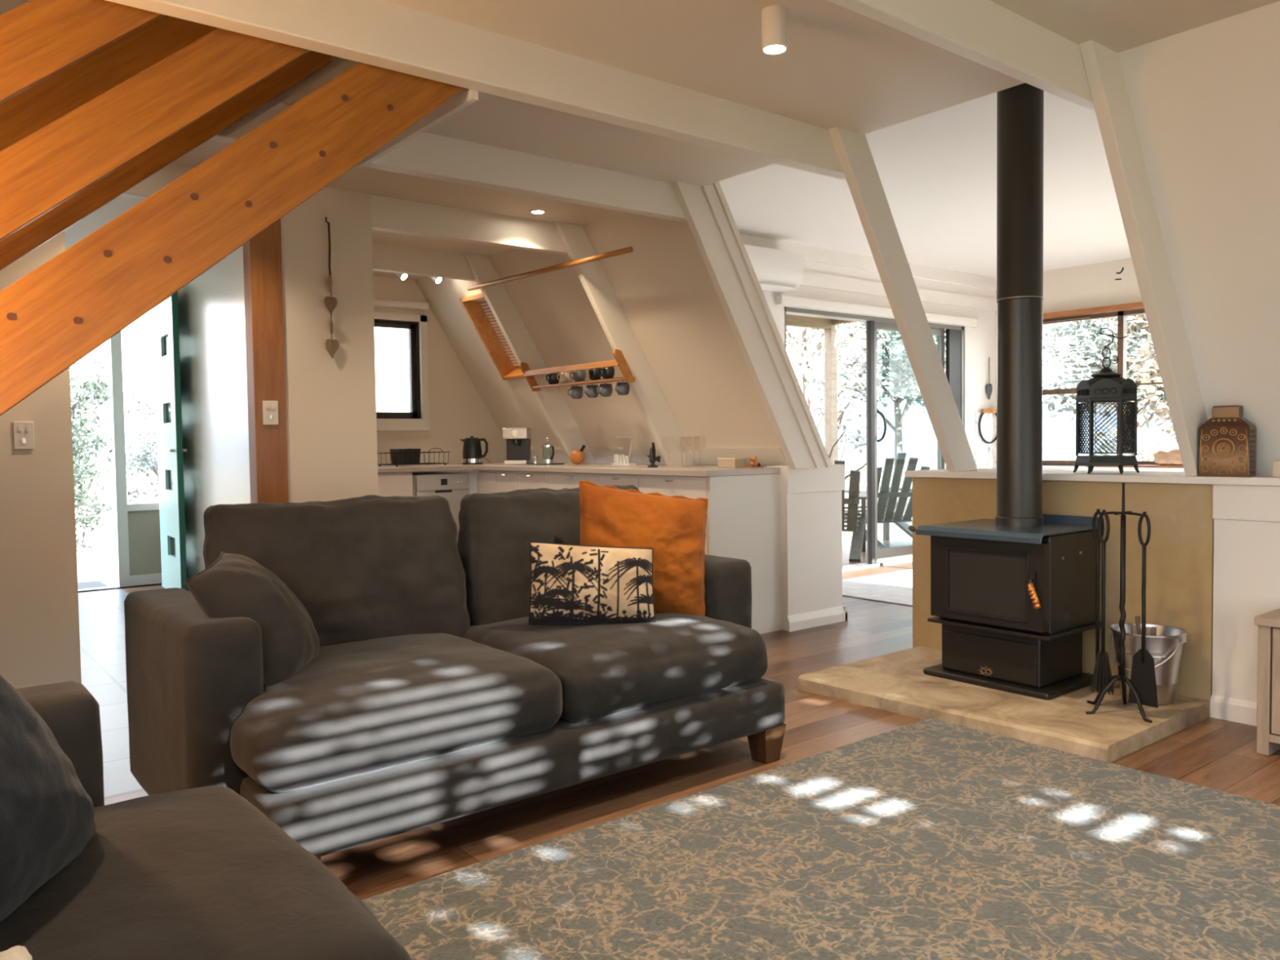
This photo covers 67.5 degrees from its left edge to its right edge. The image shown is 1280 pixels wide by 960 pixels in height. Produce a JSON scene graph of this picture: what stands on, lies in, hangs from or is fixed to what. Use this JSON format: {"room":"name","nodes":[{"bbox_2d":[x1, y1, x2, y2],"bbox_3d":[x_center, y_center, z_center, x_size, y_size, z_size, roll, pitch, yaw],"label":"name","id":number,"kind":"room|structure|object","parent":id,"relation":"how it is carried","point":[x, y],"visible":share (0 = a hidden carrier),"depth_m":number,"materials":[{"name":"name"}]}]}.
{"room":"living room","nodes":[
{"label":"living room","id":0,"kind":"room"},
{"bbox_2d":[0,231,81,688],"bbox_3d":[-3.481,-0.183,3.374,2.555,2.390,0.120,-3,3,-38],"label":"wall","id":1,"kind":"structure","parent":0,"point":[40,634],"depth_m":4.05,"materials":[{"name":"white paint"}]},
{"bbox_2d":[13,421,34,449],"bbox_3d":[-2.577,-0.186,4.007,0.072,0.116,0.012,-3,3,-38],"label":"light switch","id":2,"kind":"object","parent":1,"relation":"attached to","point":[23,431],"visible":1,"depth_m":4.00,"materials":[{"name":"white plastic"}]},
{"bbox_2d":[119,163,568,255],"bbox_3d":[-2.068,-1.364,4.443,4.280,0.175,0.070,-3,3,-38],"label":"ceiling beam","id":3,"kind":"structure","parent":1,"relation":"attached to","point":[392,215],"depth_m":5.21,"materials":[{"name":"paint"}]},
{"bbox_2d":[166,245,250,591],"bbox_3d":[-2.660,-0.314,6.338,0.130,2.390,3.555,-3,3,-38],"label":"wall","id":4,"kind":"structure","parent":0,"point":[211,306],"depth_m":6.54,"materials":[{"name":"paint"}]},
{"bbox_2d":[280,186,378,502],"bbox_3d":[-2.248,-0.294,5.711,0.465,2.390,2.250,-3,3,-38],"label":"wall","id":5,"kind":"structure","parent":0,"point":[331,428],"depth_m":4.81,"materials":[{"name":"white paint"}]},
{"bbox_2d":[324,217,338,358],"bbox_3d":[-1.548,-0.961,4.783,0.049,0.702,0.071,0,2,19],"label":"garland","id":6,"kind":"object","parent":5,"relation":"hanging from","point":[331,346],"visible":1,"depth_m":4.77,"materials":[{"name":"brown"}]},
{"bbox_2d":[373,275,506,493],"bbox_3d":[-1.805,-0.481,7.585,2.770,2.600,0.140,-3,3,-38],"label":"wall","id":7,"kind":"structure","parent":0,"point":[457,411],"depth_m":7.66,"materials":[{"name":"white paint"}]},
{"bbox_2d":[373,297,428,310],"bbox_3d":[-1.997,-1.346,7.253,0.840,0.060,0.060,-3,3,-38],"label":"rolled blind","id":8,"kind":"object","parent":7,"relation":"attached to","point":[377,302],"visible":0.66,"depth_m":7.35,"materials":[{"name":"white"}]},
{"bbox_2d":[373,311,430,430],"bbox_3d":[-2.037,-0.828,7.329,0.855,0.900,0.135,-3,3,-38],"label":"window","id":9,"kind":"structure","parent":7,"relation":"in","point":[411,420],"depth_m":7.53,"materials":[{"name":"white paint"}]},
{"bbox_2d":[414,212,781,464],"bbox_3d":[-0.348,-0.832,6.599,1.115,1.540,3.200,-3,3,-38],"label":"wall","id":10,"kind":"structure","parent":0,"point":[664,289],"depth_m":6.01,"materials":[{"name":"white paint"}]},
{"bbox_2d":[372,242,476,281],"bbox_3d":[-1.598,-1.443,6.245,1.300,0.175,0.070,-3,3,-38],"label":"trim","id":11,"kind":"structure","parent":10,"relation":"attached to","point":[385,257],"depth_m":6.32,"materials":[{"name":"paint"}]},
{"bbox_2d":[208,99,687,222],"bbox_3d":[-1.404,-1.340,3.608,4.280,0.175,0.075,-3,3,-38],"label":"ceiling beam","id":12,"kind":"structure","parent":10,"relation":"attached to","point":[427,155],"depth_m":4.24,"materials":[{"name":"paint"}]},
{"bbox_2d":[394,272,524,380],"bbox_3d":[-1.253,-1.149,6.921,1.218,0.805,0.536,-3,3,-38],"label":"window","id":13,"kind":"structure","parent":10,"relation":"in","point":[480,314],"depth_m":7.27,"materials":[{"name":"brown wood"}]},
{"bbox_2d":[462,253,595,463],"bbox_3d":[-0.761,-0.829,6.855,1.078,1.455,0.045,-3,3,-38],"label":"trim","id":14,"kind":"structure","parent":10,"relation":"attached to","point":[553,406],"depth_m":6.79,"materials":[{"name":"paint"}]},
{"bbox_2d":[466,246,633,290],"bbox_3d":[-0.612,-1.296,5.953,0.045,0.055,1.820,-3,3,-39],"label":"rod","id":15,"kind":"object","parent":10,"relation":"hanging from","point":[627,250],"visible":1,"depth_m":5.80,"materials":[{"name":"brown wood"}]},
{"bbox_2d":[519,348,635,391],"bbox_3d":[-0.433,-0.714,6.336,0.172,0.207,1.110,-3,3,-38],"label":"mug rack","id":16,"kind":"object","parent":10,"relation":"attached to","point":[620,361],"visible":1,"depth_m":6.22,"materials":[{"name":"brown wood"}]},
{"bbox_2d":[532,377,635,388],"bbox_3d":[-0.396,-0.644,6.368,0.080,0.016,1.090,-3,3,-38],"label":"shelf","id":17,"kind":"object","parent":16,"relation":"attached to","point":[628,380],"depth_m":6.27,"materials":[{"name":"brown wood"}]},
{"bbox_2d":[377,446,788,466],"bbox_3d":[-0.935,-0.143,6.216,2.189,0.130,3.100,-3,3,-38],"label":"trim","id":18,"kind":"structure","parent":10,"relation":"attached to","point":[702,456],"depth_m":6.82,"materials":[{"name":"beige"}]},
{"bbox_2d":[553,221,695,466],"bbox_3d":[-0.065,-0.803,5.978,1.078,1.455,0.045,-3,3,-38],"label":"trim","id":19,"kind":"structure","parent":10,"relation":"attached to","point":[657,413],"depth_m":5.94,"materials":[{"name":"paint"}]},
{"bbox_2d":[0,0,1279,279],"bbox_3d":[-1.066,-1.516,3.197,4.250,0.220,10.400,-3,3,-38],"label":"ceiling","id":20,"kind":"structure","parent":0,"point":[842,67],"depth_m":3.37,"materials":[{"name":"white paint"}]},
{"bbox_2d":[357,88,478,167],"bbox_3d":[-1.711,-1.382,2.716,2.295,0.390,0.936,-3,3,-38],"label":"trim","id":21,"kind":"structure","parent":20,"relation":"attached to","point":[466,96],"depth_m":3.29,"materials":[{"name":"paint"}]},
{"bbox_2d":[106,0,845,179],"bbox_3d":[-0.773,-1.316,2.814,4.280,0.175,0.077,-3,3,-38],"label":"ceiling beam","id":22,"kind":"structure","parent":20,"relation":"attached to","point":[381,33],"depth_m":3.05,"materials":[{"name":"paint"}]},
{"bbox_2d":[761,4,786,54],"bbox_3d":[0.405,-1.356,2.889,0.076,0.115,0.076,-3,3,-38],"label":"ceiling spotlight","id":23,"kind":"object","parent":20,"relation":"attached to","point":[774,18],"visible":1,"depth_m":2.86,"materials":[{"name":"white plastic"}]},
{"bbox_2d":[78,533,1279,899],"bbox_3d":[0.570,0.969,4.570,10.900,0.120,10.600,-3,3,-38],"label":"floor","id":24,"kind":"structure","parent":0,"point":[1211,753],"depth_m":3.30,"materials":[{"name":"brown wood"}]},
{"bbox_2d":[0,680,411,959],"bbox_3d":[-0.702,0.607,0.936,1.102,0.932,1.966,-3,3,-38],"label":"sofa","id":25,"kind":"object","parent":24,"relation":"on","point":[202,873],"visible":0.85,"depth_m":1.34,"materials":[{"name":"grey fabric"}]},
{"bbox_2d":[0,674,95,921],"bbox_3d":[-0.864,0.378,1.196,0.214,0.431,0.684,-1,2,5],"label":"cushion","id":26,"kind":"object","parent":25,"relation":"on","point":[46,814],"visible":1,"depth_m":1.22,"materials":[{"name":"grey fabric"}]},
{"bbox_2d":[0,785,411,959],"bbox_3d":[-0.851,0.682,1.335,0.831,0.239,0.865,-3,3,-38],"label":"seat cushion","id":27,"kind":"object","parent":25,"relation":"on","point":[202,873],"depth_m":1.32,"materials":[{"name":"grey fabric"}]},
{"bbox_2d":[0,0,464,416],"bbox_3d":[-1.855,-0.538,2.600,2.665,3.031,0.878,-3,3,-38],"label":"staircase","id":28,"kind":"structure","parent":24,"relation":"on","point":[98,98],"depth_m":2.55,"materials":[{"name":"orange wood"}]},
{"bbox_2d":[242,218,288,503],"bbox_3d":[-1.817,-0.258,4.672,0.148,2.390,0.115,-3,3,-38],"label":"post","id":29,"kind":"object","parent":24,"relation":"on","point":[262,254],"visible":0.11,"depth_m":4.61,"materials":[{"name":"brown wood"}]},
{"bbox_2d":[377,471,413,496],"bbox_3d":[-2.179,0.405,6.827,0.960,0.900,0.580,-3,3,-38],"label":"base cabinet","id":30,"kind":"object","parent":24,"relation":"on","point":[389,484],"visible":0.16,"depth_m":6.80,"materials":[{"name":"white wood"}]},
{"bbox_2d":[377,462,780,476],"bbox_3d":[-0.932,-0.057,6.151,2.115,0.036,3.190,-3,3,-38],"label":"countertop","id":31,"kind":"structure","parent":30,"relation":"on","point":[605,468],"depth_m":6.07,"materials":[{"name":"white stone"}]},
{"bbox_2d":[460,435,488,464],"bbox_3d":[-1.291,-0.231,7.420,0.170,0.220,0.170,1,3,42],"label":"kettle","id":32,"kind":"object","parent":31,"relation":"on","point":[472,447],"visible":0.98,"depth_m":7.36,"materials":[{"name":"black plastic"}]},
{"bbox_2d":[502,427,532,464],"bbox_3d":[-0.919,-0.257,7.245,0.218,0.275,0.260,-1,2,4],"label":"espresso machine","id":33,"kind":"object","parent":31,"relation":"on","point":[518,440],"visible":0.98,"depth_m":7.24,"materials":[{"name":"silver metal"}]},
{"bbox_2d":[412,471,470,541],"bbox_3d":[-1.617,0.350,7.266,0.450,0.800,0.590,-3,3,-38],"label":"dishwasher","id":34,"kind":"object","parent":24,"relation":"on","point":[453,486],"visible":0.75,"depth_m":7.06,"materials":[{"name":"silver metal"}]},
{"bbox_2d":[124,484,786,860],"bbox_3d":[-0.515,0.514,3.170,1.966,0.932,1.102,-3,3,-38],"label":"sofa","id":35,"kind":"object","parent":24,"relation":"on","point":[429,696],"visible":0.7,"depth_m":2.81,"materials":[{"name":"grey fabric"}]},
{"bbox_2d":[183,551,319,687],"bbox_3d":[-1.045,0.388,2.642,0.274,0.366,0.385,-1,2,-8],"label":"cushion","id":36,"kind":"object","parent":35,"relation":"on","point":[234,585],"visible":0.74,"depth_m":2.53,"materials":[{"name":"grey fabric"}]},
{"bbox_2d":[202,494,470,646],"bbox_3d":[-0.968,0.336,3.147,0.864,0.562,0.290,-3,3,-38],"label":"cushion","id":37,"kind":"object","parent":35,"relation":"on","point":[368,567],"depth_m":3.08,"materials":[{"name":"grey fabric"}]},
{"bbox_2d":[230,633,562,792],"bbox_3d":[-0.783,0.623,2.795,0.883,0.237,0.826,-3,3,-38],"label":"seat cushion","id":38,"kind":"object","parent":35,"relation":"on","point":[371,713],"depth_m":2.49,"materials":[{"name":"grey fabric"}]},
{"bbox_2d":[457,484,639,626],"bbox_3d":[-0.292,0.304,3.685,0.862,0.552,0.293,-3,3,-38],"label":"cushion","id":39,"kind":"object","parent":35,"relation":"on","point":[496,531],"depth_m":3.44,"materials":[{"name":"grey fabric"}]},
{"bbox_2d":[528,541,656,625],"bbox_3d":[-0.162,0.350,3.220,0.430,0.296,0.125,-1,2,-9],"label":"cushion","id":40,"kind":"object","parent":35,"relation":"on","point":[571,584],"visible":1,"depth_m":3.18,"materials":[{"name":"beige fabric"}]},
{"bbox_2d":[463,613,768,722],"bbox_3d":[-0.118,0.591,3.324,0.865,0.239,0.831,-3,3,-38],"label":"seat cushion","id":41,"kind":"object","parent":35,"relation":"on","point":[677,665],"depth_m":3.03,"materials":[{"name":"grey fabric"}]},
{"bbox_2d":[578,480,708,616],"bbox_3d":[0.014,0.259,3.454,0.495,0.520,0.201,-1,2,-11],"label":"cushion","id":42,"kind":"object","parent":35,"relation":"on","point":[674,526],"visible":0.64,"depth_m":3.40,"materials":[{"name":"orange fabric"}]},
{"bbox_2d":[476,470,498,493],"bbox_3d":[-0.887,0.369,7.273,0.620,0.900,0.288,-3,3,-38],"label":"base cabinet","id":43,"kind":"object","parent":24,"relation":"on","point":[486,479],"visible":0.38,"depth_m":7.06,"materials":[{"name":"white wood"}]},
{"bbox_2d":[496,471,521,492],"bbox_3d":[-0.716,0.377,7.037,0.646,0.900,0.288,-3,3,-38],"label":"base cabinet","id":44,"kind":"object","parent":24,"relation":"on","point":[506,481],"visible":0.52,"depth_m":6.83,"materials":[{"name":"white wood"}]},
{"bbox_2d":[517,471,550,489],"bbox_3d":[-0.507,0.384,6.775,0.646,0.900,0.378,-3,3,-38],"label":"base cabinet","id":45,"kind":"object","parent":24,"relation":"on","point":[526,480],"visible":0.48,"depth_m":6.57,"materials":[{"name":"white wood"}]},
{"bbox_2d":[546,472,603,489],"bbox_3d":[-0.205,0.396,6.395,0.646,0.900,0.588,-3,3,-38],"label":"base cabinet","id":46,"kind":"object","parent":24,"relation":"on","point":[555,481],"visible":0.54,"depth_m":6.23,"materials":[{"name":"white wood"}]},
{"bbox_2d":[598,474,640,488],"bbox_3d":[0.102,0.407,6.008,0.646,0.900,0.398,-3,3,-38],"label":"base cabinet","id":47,"kind":"object","parent":24,"relation":"on","point":[605,479],"visible":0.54,"depth_m":5.80,"materials":[{"name":"white wood"}]},
{"bbox_2d":[638,475,708,555],"bbox_3d":[0.413,0.418,5.616,0.646,0.900,0.598,-3,3,-38],"label":"base cabinet","id":48,"kind":"object","parent":24,"relation":"on","point":[692,487],"visible":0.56,"depth_m":5.38,"materials":[{"name":"white wood"}]},
{"bbox_2d":[706,473,782,634],"bbox_3d":[0.591,0.425,5.357,0.550,0.903,0.020,-3,3,-38],"label":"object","id":49,"kind":"object","parent":24,"relation":"on","point":[744,514],"visible":0.71,"depth_m":5.39,"materials":[{"name":"white paint"}]},
{"bbox_2d":[360,718,1279,959],"bbox_3d":[1.189,1.013,1.607,2.545,0.012,3.390,-3,3,-38],"label":"area rug","id":50,"kind":"object","parent":24,"relation":"on","point":[930,838],"visible":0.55,"depth_m":2.40,"materials":[{"name":"grey carpet"}]},
{"bbox_2d":[842,568,912,606],"bbox_3d":[3.083,0.778,6.817,2.760,0.010,2.800,-3,3,-38],"label":"mat","id":51,"kind":"object","parent":24,"relation":"on","point":[896,588],"visible":0.06,"depth_m":6.98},
{"bbox_2d":[797,645,1209,763],"bbox_3d":[1.460,0.890,3.974,0.901,0.062,1.335,-3,3,-38],"label":"hearth slab","id":52,"kind":"object","parent":24,"relation":"on","point":[897,682],"visible":0.75,"depth_m":3.70,"materials":[{"name":"stone"}]},
{"bbox_2d":[908,83,1101,699],"bbox_3d":[1.533,-0.424,4.017,0.578,2.559,0.631,-3,3,-38],"label":"wood stove","id":53,"kind":"object","parent":52,"relation":"on","point":[1013,593],"visible":0.97,"depth_m":3.91,"materials":[{"name":"black"}]},
{"bbox_2d":[1085,483,1151,722],"bbox_3d":[1.763,0.441,3.579,0.205,0.860,0.272,0,2,7],"label":"stand","id":54,"kind":"object","parent":52,"relation":"on","point":[1124,679],"visible":0.99,"depth_m":3.57,"materials":[{"name":"black metal"}]},
{"bbox_2d":[1087,508,1104,692],"bbox_3d":[1.749,0.464,3.678,0.020,0.707,0.060,-3,3,-38],"label":"poker","id":55,"kind":"object","parent":54,"relation":"hanging from","point":[1098,541],"visible":0.94,"depth_m":3.67,"materials":[{"name":"black metal"}]},
{"bbox_2d":[1090,509,1114,694],"bbox_3d":[1.754,0.461,3.629,0.060,0.697,0.090,-3,3,-38],"label":"brush","id":56,"kind":"object","parent":54,"relation":"hanging from","point":[1102,674],"visible":0.88,"depth_m":3.62,"materials":[{"name":"black metal"}]},
{"bbox_2d":[1128,511,1158,707],"bbox_3d":[1.847,0.471,3.513,0.020,0.712,0.104,-3,3,-38],"label":"shovel","id":57,"kind":"object","parent":54,"relation":"hanging from","point":[1143,677],"visible":1,"depth_m":3.51,"materials":[{"name":"black metal"}]},
{"bbox_2d":[1109,622,1186,705],"bbox_3d":[1.989,0.721,3.755,0.269,0.280,0.270,-3,3,-38],"label":"bucket","id":58,"kind":"object","parent":52,"relation":"on","point":[1166,649],"visible":0.62,"depth_m":3.66,"materials":[{"name":"grey metal"}]},
{"bbox_2d":[1254,608,1279,755],"bbox_3d":[2.709,0.714,2.777,0.330,0.475,1.545,-3,3,-38],"label":"cabinet","id":59,"kind":"object","parent":24,"relation":"on","point":[1268,734],"visible":1,"depth_m":3.26,"materials":[{"name":"beige wood"}]},
{"bbox_2d":[767,464,844,631],"bbox_3d":[0.992,0.385,5.685,0.503,0.945,0.163,-3,3,-38],"label":"wall","id":60,"kind":"structure","parent":0,"point":[811,544],"depth_m":5.60,"materials":[{"name":"white paint"}]},
{"bbox_2d":[671,181,832,468],"bbox_3d":[0.559,-0.878,5.139,1.252,1.655,0.151,-3,3,-38],"label":"trim","id":61,"kind":"structure","parent":60,"relation":"on","point":[707,212],"depth_m":5.10,"materials":[{"name":"paint"}]},
{"bbox_2d":[786,605,847,631],"bbox_3d":[1.003,0.812,5.699,0.512,0.090,0.165,-3,3,-38],"label":"baseboard","id":62,"kind":"structure","parent":60,"relation":"attached to","point":[804,620],"depth_m":5.62,"materials":[{"name":"white paint"}]},
{"bbox_2d":[740,234,996,468],"bbox_3d":[1.578,-0.600,7.893,5.080,2.720,0.180,-3,3,-38],"label":"wall","id":63,"kind":"structure","parent":0,"point":[980,341],"depth_m":8.65,"materials":[{"name":"white paint"}]},
{"bbox_2d":[743,244,803,292],"bbox_3d":[0.872,-1.561,7.070,0.740,0.274,0.225,-3,3,-38],"label":"air conditioner","id":64,"kind":"object","parent":63,"relation":"attached to","point":[776,270],"visible":0.51,"depth_m":7.05,"materials":[{"name":"white plastic"}]},
{"bbox_2d":[786,314,857,329],"bbox_3d":[0.892,-1.674,8.568,4.560,0.210,1.780,-3,3,-38],"label":"roof","id":65,"kind":"structure","parent":63,"relation":"attached to","point":[796,321],"depth_m":10.38,"materials":[{"name":"beige wood"}]},
{"bbox_2d":[784,306,964,571],"bbox_3d":[2.053,-0.327,8.285,2.450,2.130,0.130,-3,3,-38],"label":"door","id":66,"kind":"structure","parent":63,"relation":"in","point":[954,335],"depth_m":8.25,"materials":[{"name":"silver metal"}]},
{"bbox_2d":[776,294,978,327],"bbox_3d":[2.110,-1.427,8.170,2.675,0.085,0.070,-3,3,-38],"label":"blind cassette","id":67,"kind":"object","parent":63,"relation":"attached to","point":[781,300],"visible":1,"depth_m":7.88,"materials":[{"name":"white paint"}]},
{"bbox_2d":[800,271,996,311],"bbox_3d":[2.288,-1.634,8.341,2.940,0.110,0.015,-3,3,-38],"label":"trim","id":68,"kind":"structure","parent":63,"relation":"attached to","point":[809,279],"depth_m":8.11,"materials":[{"name":"white paint"}]},
{"bbox_2d":[975,412,995,468],"bbox_3d":[3.320,-0.382,9.196,0.330,0.530,0.017,-3,3,-38],"label":"print","id":69,"kind":"object","parent":63,"relation":"attached to","point":[985,453],"visible":0.86,"depth_m":9.18},
{"bbox_2d":[719,90,1131,278],"bbox_3d":[2.604,-1.861,6.295,5.370,0.100,3.900,-3,3,-38],"label":"ceiling","id":70,"kind":"structure","parent":0,"point":[937,171],"depth_m":6.04,"materials":[{"name":"white paint"}]},
{"bbox_2d":[995,257,1143,468],"bbox_3d":[4.626,-0.644,7.938,0.150,2.720,3.900,-3,3,-38],"label":"wall","id":71,"kind":"structure","parent":0,"point":[1092,285],"depth_m":8.54,"materials":[{"name":"white paint"}]},
{"bbox_2d":[1042,302,1184,471],"bbox_3d":[4.456,-0.789,7.990,0.240,1.440,2.800,-3,3,-38],"label":"window","id":72,"kind":"structure","parent":71,"relation":"in","point":[1122,315],"depth_m":8.41,"materials":[{"name":"brown wood"}]},
{"bbox_2d":[1042,316,1090,382],"bbox_3d":[3.831,-1.183,8.804,0.024,0.558,0.610,-3,3,-38],"label":"blind","id":73,"kind":"object","parent":72,"relation":"attached to","point":[1090,317],"visible":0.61,"depth_m":8.73,"materials":[{"name":"white"}]},
{"bbox_2d":[1084,464,1183,467],"bbox_3d":[4.337,-0.116,8.107,0.130,0.020,1.100,-3,3,-38],"label":"board","id":74,"kind":"object","parent":72,"relation":"on","point":[1139,465],"visible":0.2,"depth_m":8.07,"materials":[{"name":"wood"}]},
{"bbox_2d":[1153,448,1182,465],"bbox_3d":[4.472,-0.190,7.920,0.142,0.144,0.435,-3,3,-38],"label":"driftwood log","id":75,"kind":"object","parent":74,"relation":"on","point":[1172,457],"visible":0.55,"depth_m":7.95,"materials":[{"name":"beige wood"}]},
{"bbox_2d":[911,477,1279,702],"bbox_3d":[3.026,0.486,2.991,0.382,0.905,4.895,-3,3,-38],"label":"wall","id":76,"kind":"structure","parent":0,"point":[1180,549],"depth_m":3.80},
{"bbox_2d":[828,126,977,471],"bbox_3d":[1.170,-0.852,4.294,1.158,1.655,0.045,-3,3,-38],"label":"trim","id":77,"kind":"structure","parent":76,"relation":"attached to","point":[852,148],"depth_m":4.27,"materials":[{"name":"paint"}]},
{"bbox_2d":[904,468,1279,486],"bbox_3d":[3.025,0.018,2.986,0.475,0.030,4.910,-3,3,-38],"label":"trim ledge","id":78,"kind":"object","parent":76,"relation":"on","point":[1146,477],"visible":0.76,"depth_m":4.00,"materials":[{"name":"white paint"}]},
{"bbox_2d":[1072,328,1139,474],"bbox_3d":[2.014,-0.342,4.139,0.258,0.625,0.247,-3,3,-42],"label":"lantern","id":79,"kind":"object","parent":78,"relation":"on","point":[1107,385],"visible":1,"depth_m":4.08,"materials":[{"name":"grey metal"}]},
{"bbox_2d":[1198,404,1256,477],"bbox_3d":[2.242,-0.148,3.654,0.086,0.270,0.178,-3,3,-41],"label":"lidded jar","id":80,"kind":"object","parent":78,"relation":"on","point":[1228,439],"visible":1,"depth_m":3.62,"materials":[{"name":"brown paint"}]},
{"bbox_2d":[1079,40,1208,475],"bbox_3d":[1.859,-0.829,3.482,1.226,1.655,0.045,-3,3,-38],"label":"support beam","id":81,"kind":"structure","parent":76,"relation":"attached to","point":[1102,65],"depth_m":3.43,"materials":[{"name":"paint"}]},
{"bbox_2d":[1209,694,1257,726],"bbox_3d":[3.313,0.918,2.350,0.018,0.085,3.515,-3,3,-38],"label":"baseboard","id":82,"kind":"structure","parent":76,"relation":"attached to","point":[1232,709],"depth_m":3.66,"materials":[{"name":"white paint"}]},
{"bbox_2d":[1117,0,1279,475],"bbox_3d":[3.136,-0.703,2.216,1.115,1.540,3.600,-3,3,-38],"label":"wall","id":83,"kind":"structure","parent":0,"point":[1204,100],"depth_m":3.29,"materials":[{"name":"white paint"}]},
{"bbox_2d":[826,0,1094,109],"bbox_3d":[-0.102,-1.292,1.970,4.280,0.175,0.050,-3,3,-38],"label":"trim","id":84,"kind":"structure","parent":83,"relation":"attached to","point":[985,33],"depth_m":2.86,"materials":[{"name":"paint"}]},
{"bbox_3d":[-4.702,-0.412,6.869,3.000,2.600,0.120,-3,3,-38],"label":"wall","id":85,"kind":"structure","parent":0,"visible":0},
{"bbox_2d":[152,291,187,590],"bbox_3d":[-3.550,-0.282,7.204,0.121,2.260,0.776,-3,3,-38],"label":"door","id":86,"kind":"structure","parent":85,"relation":"in","point":[165,314],"depth_m":7.09,"materials":[{"name":"teal paint"}]},
{"label":"outside","id":87,"kind":"structure","parent":0,"visible":0},
{"bbox_2d":[70,386,1178,472],"bbox_3d":[16.165,-3.159,37.970,148.293,7.008,181.528,-3,3,-38],"label":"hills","id":88,"kind":"structure","parent":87,"point":[919,440],"depth_m":70.03,"materials":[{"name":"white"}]},
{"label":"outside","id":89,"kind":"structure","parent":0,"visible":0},
{"bbox_2d":[75,457,1154,552],"bbox_3d":[2.433,0.565,21.115,150.000,0.065,150.000,-3,3,-38],"label":"ground","id":90,"kind":"structure","parent":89,"point":[104,539],"depth_m":29.54,"materials":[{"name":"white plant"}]},
{"bbox_2d":[69,355,113,552],"bbox_3d":[-7.577,-0.880,12.643,1.344,4.061,1.359,-3,3,-38],"label":"shrub","id":91,"kind":"object","parent":90,"relation":"on","point":[95,505],"visible":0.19,"depth_m":12.70,"materials":[{"name":"green plant"}]},
{"bbox_2d":[70,359,115,538],"bbox_3d":[-6.283,0.184,10.227,1.349,2.940,1.406,-3,3,-38],"label":"shrub","id":92,"kind":"object","parent":90,"relation":"on","point":[105,386],"visible":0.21,"depth_m":10.25,"materials":[{"name":"green plant"}]},
{"bbox_2d":[102,364,159,503],"bbox_3d":[-5.710,-0.402,11.561,1.399,4.222,1.467,-3,3,-38],"label":"shrub","id":93,"kind":"object","parent":90,"relation":"on","point":[144,458],"visible":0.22,"depth_m":11.38,"materials":[{"name":"green plant"}]},
{"bbox_2d":[786,322,889,431],"bbox_3d":[3.020,-1.736,16.179,2.577,4.881,2.880,0,2,10],"label":"tree","id":94,"kind":"object","parent":90,"relation":"on","point":[802,359],"visible":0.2,"depth_m":16.07,"materials":[{"name":"green plant"}]},
{"bbox_2d":[791,324,902,460],"bbox_3d":[4.637,-2.230,22.418,3.164,5.323,3.256,-3,3,-38],"label":"tree","id":95,"kind":"object","parent":90,"relation":"on","point":[841,415],"visible":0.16,"depth_m":22.50,"materials":[{"name":"green plant"}]},
{"bbox_2d":[807,321,945,509],"bbox_3d":[5.129,-2.476,18.751,3.872,6.248,3.910,0,2,10],"label":"tree","id":96,"kind":"object","parent":90,"relation":"on","point":[895,357],"visible":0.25,"depth_m":18.53,"materials":[{"name":"green plant"}]},
{"bbox_2d":[1042,314,1169,461],"bbox_3d":[8.950,-1.907,17.198,4.035,4.979,3.873,-3,3,-38],"label":"tree","id":97,"kind":"object","parent":90,"relation":"on","point":[1097,343],"visible":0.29,"depth_m":17.00,"materials":[{"name":"green plant"}]},
{"bbox_2d":[1093,313,1177,461],"bbox_3d":[7.559,-1.175,13.254,2.559,3.872,2.558,-3,3,-38],"label":"tree","id":98,"kind":"object","parent":90,"relation":"on","point":[1149,366],"visible":0.12,"depth_m":13.38,"materials":[{"name":"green plant"}]},
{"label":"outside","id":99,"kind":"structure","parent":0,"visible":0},
{"bbox_2d":[844,532,912,539],"bbox_3d":[1.116,0.817,9.024,5.900,0.130,2.100,-3,3,-38],"label":"floor","id":100,"kind":"structure","parent":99,"point":[897,535],"depth_m":11.06,"materials":[{"name":"white"}]},
{"bbox_2d":[823,328,837,464],"bbox_3d":[2.123,-0.498,10.642,0.100,2.340,0.100,-3,3,-38],"label":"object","id":101,"kind":"structure","parent":100,"relation":"on","point":[830,335],"depth_m":10.59,"materials":[{"name":"beige wood"}]},
{"bbox_2d":[827,454,866,561],"bbox_3d":[1.777,0.250,9.035,0.790,0.983,0.886,0,2,17],"label":"deck chair","id":102,"kind":"object","parent":100,"relation":"on","point":[855,523],"visible":0.27,"depth_m":8.78,"materials":[{"name":"grey wood"}]},
{"bbox_2d":[844,452,929,549],"bbox_3d":[2.480,0.207,9.856,0.790,0.983,0.886,-2,2,-18],"label":"deck chair","id":103,"kind":"object","parent":100,"relation":"on","point":[886,501],"visible":0.51,"depth_m":9.62,"materials":[{"name":"grey wood"}]},
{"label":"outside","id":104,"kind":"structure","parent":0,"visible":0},
{"bbox_2d":[76,550,161,592],"bbox_3d":[-5.583,0.980,8.624,4.900,0.300,3.600,-3,3,-38],"label":"path entry","id":105,"kind":"object","parent":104,"point":[95,566],"visible":0.06,"depth_m":8.99,"materials":[{"name":"white"}]},
{"bbox_2d":[108,331,161,586],"bbox_3d":[-4.260,-0.355,7.522,1.700,2.420,0.090,-3,3,-38],"label":"door frame","id":106,"kind":"structure","parent":105,"relation":"on","point":[137,526],"depth_m":7.63,"materials":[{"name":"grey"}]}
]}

